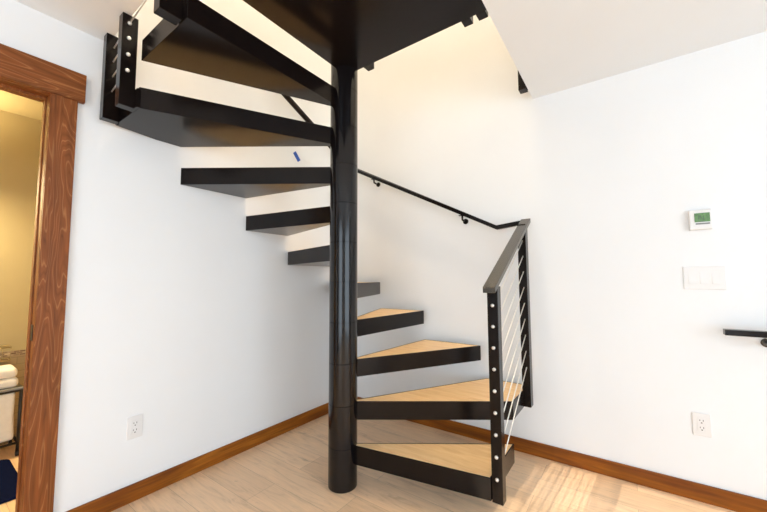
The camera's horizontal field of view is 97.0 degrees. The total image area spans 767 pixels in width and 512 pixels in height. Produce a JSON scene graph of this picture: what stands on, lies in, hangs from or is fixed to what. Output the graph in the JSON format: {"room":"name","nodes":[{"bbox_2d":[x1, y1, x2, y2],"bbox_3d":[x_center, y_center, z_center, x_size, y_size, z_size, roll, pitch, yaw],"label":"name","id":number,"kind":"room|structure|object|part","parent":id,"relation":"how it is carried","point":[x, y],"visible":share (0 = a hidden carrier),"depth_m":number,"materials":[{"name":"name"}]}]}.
{"room":"stairwell","nodes":[
{"label":"stairwell","id":0,"kind":"room"},
{"bbox_2d":[0,110,41,351],"bbox_3d":[-2.535,-2.565,1.861,1.483,7.700,3.000,-3,-5,35],"label":"wall","id":1,"kind":"structure","parent":0,"point":[20,136],"depth_m":2.51,"materials":[{"name":"beige paint"}]},
{"bbox_2d":[0,345,11,361],"bbox_3d":[-2.767,0.675,2.246,0.114,0.098,0.398,-3,-5,35],"label":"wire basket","id":2,"kind":"object","parent":1,"relation":"attached to","point":[3,346],"visible":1,"depth_m":2.37,"materials":[{"name":"brown metal"}]},
{"bbox_2d":[0,354,25,444],"bbox_3d":[-3.046,0.995,1.937,0.010,0.612,2.680,-3,-5,35],"label":"trim","id":3,"kind":"structure","parent":1,"relation":"attached to","point":[18,361],"depth_m":2.47,"materials":[{"name":"beige tile"}]},
{"bbox_2d":[0,349,25,356],"bbox_3d":[-3.046,0.672,1.959,0.013,0.036,2.680,-3,-5,35],"label":"trim","id":4,"kind":"structure","parent":1,"relation":"attached to","point":[15,352],"depth_m":2.46,"materials":[{"name":"tile"}]},
{"bbox_2d":[0,90,42,120],"bbox_3d":[-2.504,-1.169,1.695,1.363,0.100,2.680,-3,-5,35],"label":"ceiling","id":5,"kind":"structure","parent":0,"point":[9,102],"depth_m":2.41,"materials":[{"name":"beige paint"}]},
{"bbox_2d":[0,0,330,511],"bbox_3d":[-1.863,-2.599,1.415,0.130,7.700,5.053,-3,-5,35],"label":"wall","id":6,"kind":"structure","parent":0,"point":[194,322],"depth_m":1.98,"materials":[{"name":"white paint"}]},
{"bbox_2d":[0,43,86,511],"bbox_3d":[-1.852,0.160,1.200,0.159,2.165,1.112,-3,-5,35],"label":"door frame","id":7,"kind":"structure","parent":6,"relation":"in","point":[60,89],"depth_m":1.54,"materials":[{"name":"brown wood"}]},
{"bbox_3d":[-1.579,0.344,1.523,0.036,0.070,0.003,-3,-5,35],"label":"strike plate","id":8,"kind":"part","parent":7,"relation":"part of","materials":[{"name":"brown metal"}]},
{"bbox_3d":[-1.803,-0.853,1.232,0.027,0.141,1.112,-3,-5,35],"label":"head casing","id":9,"kind":"part","parent":7,"relation":"part of","materials":[{"name":"brown wood"}]},
{"bbox_3d":[-1.521,0.254,1.550,0.020,2.024,0.097,-3,-5,35],"label":"casing","id":10,"kind":"part","parent":7,"relation":"part of","materials":[{"name":"brown wood"}]},
{"bbox_2d":[126,414,142,440],"bbox_3d":[-1.317,0.905,1.797,0.009,0.116,0.072,-3,-5,35],"label":"wall outlet","id":11,"kind":"object","parent":6,"relation":"attached to","point":[134,423],"visible":1,"depth_m":1.79,"materials":[{"name":"white plastic"}]},
{"bbox_2d":[131,419,138,434],"bbox_3d":[-1.315,0.905,1.796,0.004,0.068,0.034,-3,-5,35],"label":"receptacle","id":12,"kind":"object","parent":11,"relation":"attached to","point":[134,422],"depth_m":1.80,"materials":[{"name":"white plastic"}]},
{"bbox_2d":[66,402,328,511],"bbox_3d":[-0.907,1.277,2.342,0.013,0.088,2.014,-3,-5,35],"label":"baseboard","id":13,"kind":"structure","parent":6,"relation":"attached to","point":[112,501],"depth_m":2.01,"materials":[{"name":"brown wood"}]},
{"bbox_2d":[293,151,299,161],"bbox_3d":[-0.712,-0.816,2.786,0.001,0.084,0.078,-3,-5,35],"label":"tape strip","id":14,"kind":"object","parent":6,"relation":"attached to","point":[294,153],"visible":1,"depth_m":2.78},
{"bbox_2d":[0,414,735,511],"bbox_3d":[-0.139,1.208,-0.072,7.290,0.120,5.293,-3,-5,35],"label":"floor","id":15,"kind":"structure","parent":0,"point":[287,472],"depth_m":1.87,"materials":[{"name":"brown wood"}]},
{"bbox_2d":[0,459,17,503],"bbox_3d":[-2.431,1.271,1.650,0.620,0.016,0.897,-3,-5,35],"label":"bath mat","id":16,"kind":"object","parent":15,"relation":"on","point":[8,474],"visible":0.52,"depth_m":1.93,"materials":[{"name":"blue fabric"}]},
{"bbox_2d":[0,382,22,455],"bbox_3d":[-2.693,1.089,2.106,0.296,0.444,0.583,-3,-5,35],"label":"storage bin","id":17,"kind":"object","parent":15,"relation":"on","point":[7,395],"visible":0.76,"depth_m":2.23,"materials":[{"name":"white fabric"}]},
{"bbox_2d":[0,364,17,388],"bbox_3d":[-2.676,0.804,2.139,0.215,0.128,0.496,-3,-5,35],"label":"folded towel","id":18,"kind":"object","parent":17,"relation":"on","point":[8,372],"visible":1,"depth_m":2.25,"materials":[{"name":"white fabric"}]},
{"bbox_2d":[99,0,532,505],"bbox_3d":[-0.228,-0.492,1.985,1.685,3.562,1.909,-3,-5,35],"label":"spiral staircase","id":19,"kind":"structure","parent":15,"relation":"on","point":[191,36],"depth_m":1.85,"materials":[{"name":"black metal"}]},
{"bbox_3d":[-1.383,-0.899,1.725,0.046,0.438,0.067,-3,-5,35],"label":"railing post","id":20,"kind":"part","parent":19,"relation":"part of","materials":[{"name":"black metal"}]},
{"bbox_3d":[-1.204,-0.909,1.592,0.048,0.438,0.062,-3,-5,35],"label":"railing post","id":21,"kind":"part","parent":19,"relation":"part of","materials":[{"name":"black metal"}]},
{"bbox_3d":[-0.849,-1.521,1.373,0.053,1.167,0.081,-3,-5,35],"label":"railing post","id":22,"kind":"part","parent":19,"relation":"part of","materials":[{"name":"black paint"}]},
{"bbox_3d":[-0.090,-1.690,2.068,0.045,1.138,0.048,-3,-5,35],"label":"railing post","id":23,"kind":"part","parent":19,"relation":"part of","materials":[{"name":"black metal"}]},
{"bbox_3d":[0.410,-1.717,1.712,0.045,1.138,0.048,-3,-5,35],"label":"railing post","id":24,"kind":"part","parent":19,"relation":"part of","materials":[{"name":"black metal"}]},
{"bbox_3d":[0.471,-1.720,1.670,0.045,1.138,0.048,-3,-5,35],"label":"railing post","id":25,"kind":"part","parent":19,"relation":"part of","materials":[{"name":"black metal"}]},
{"bbox_3d":[0.538,0.646,1.618,0.051,1.000,0.050,-3,-5,35],"label":"railing post","id":26,"kind":"part","parent":19,"relation":"part of","materials":[{"name":"black metal"}]},
{"bbox_3d":[0.725,-0.037,1.936,0.060,0.467,0.787,-3,-5,35],"label":"rail","id":27,"kind":"part","parent":19,"relation":"part of","materials":[{"name":"black metal"}]},
{"bbox_3d":[0.909,0.369,2.179,0.050,1.150,0.060,-3,-5,35],"label":"railing post","id":28,"kind":"part","parent":19,"relation":"part of","materials":[{"name":"black metal"}]},
{"bbox_2d":[15,0,766,98],"bbox_3d":[0.458,-1.332,-0.328,5.557,0.118,5.053,-3,-5,35],"label":"ceiling","id":29,"kind":"structure","parent":0,"point":[554,46],"depth_m":1.69,"materials":[{"name":"white paint"}]},
{"bbox_2d":[518,71,527,93],"bbox_3d":[0.936,-1.674,2.305,0.058,1.146,0.080,-3,-5,35],"label":"post","id":30,"kind":"object","parent":29,"relation":"attached to","point":[522,88],"visible":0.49,"depth_m":2.25,"materials":[{"name":"black metal"}]},
{"bbox_2d":[357,13,766,499],"bbox_3d":[1.949,-2.584,1.874,5.807,7.700,0.120,-3,-5,35],"label":"wall","id":31,"kind":"structure","parent":0,"point":[607,174],"depth_m":2.10,"materials":[{"name":"white paint"}]},
{"bbox_2d":[281,94,520,229],"bbox_3d":[-0.091,-0.879,2.280,1.604,1.380,1.403,-3,-5,35],"label":"wall handrail","id":32,"kind":"object","parent":31,"relation":"attached to","point":[289,99],"visible":0.56,"depth_m":2.68,"materials":[{"name":"black metal"}]},
{"bbox_2d":[357,396,766,511],"bbox_3d":[1.936,1.209,1.547,5.544,0.088,0.013,-3,-5,35],"label":"baseboard","id":33,"kind":"structure","parent":31,"relation":"attached to","point":[722,498],"depth_m":1.95,"materials":[{"name":"brown wood"}]},
{"bbox_2d":[688,209,712,229],"bbox_3d":[1.689,-0.194,1.810,0.093,0.107,0.026,-3,-5,35],"label":"wall thermostat","id":34,"kind":"object","parent":31,"relation":"attached to","point":[697,219],"visible":1,"depth_m":1.80,"materials":[{"name":"white plastic"}]},
{"bbox_2d":[692,412,711,437],"bbox_3d":[1.659,0.880,1.769,0.072,0.116,0.009,-3,-5,35],"label":"wall outlet","id":35,"kind":"object","parent":31,"relation":"attached to","point":[701,422],"visible":1,"depth_m":1.77,"materials":[{"name":"white plastic"}]},
{"bbox_2d":[697,417,706,431],"bbox_3d":[1.658,0.880,1.768,0.034,0.068,0.004,-3,-5,35],"label":"receptacle","id":36,"kind":"object","parent":35,"relation":"attached to","point":[701,421],"depth_m":1.77,"materials":[{"name":"white plastic"}]},
{"bbox_2d":[683,266,726,289],"bbox_3d":[1.695,0.116,1.794,0.165,0.122,0.009,-3,-5,35],"label":"light switch","id":37,"kind":"object","parent":31,"relation":"attached to","point":[697,277],"visible":1,"depth_m":1.79,"materials":[{"name":"white plastic"}]},
{"bbox_2d":[723,329,766,346],"bbox_3d":[2.450,0.367,1.185,1.814,0.084,0.097,-3,-5,35],"label":"wall handrail","id":38,"kind":"object","parent":31,"relation":"attached to","point":[731,332],"visible":1,"depth_m":1.64,"materials":[{"name":"black metal"}]},
{"bbox_3d":[2.435,0.338,1.166,1.814,0.028,0.046,-3,-5,35],"label":"rail","id":39,"kind":"part","parent":38,"relation":"part of","materials":[{"name":"black metal"}]}
]}

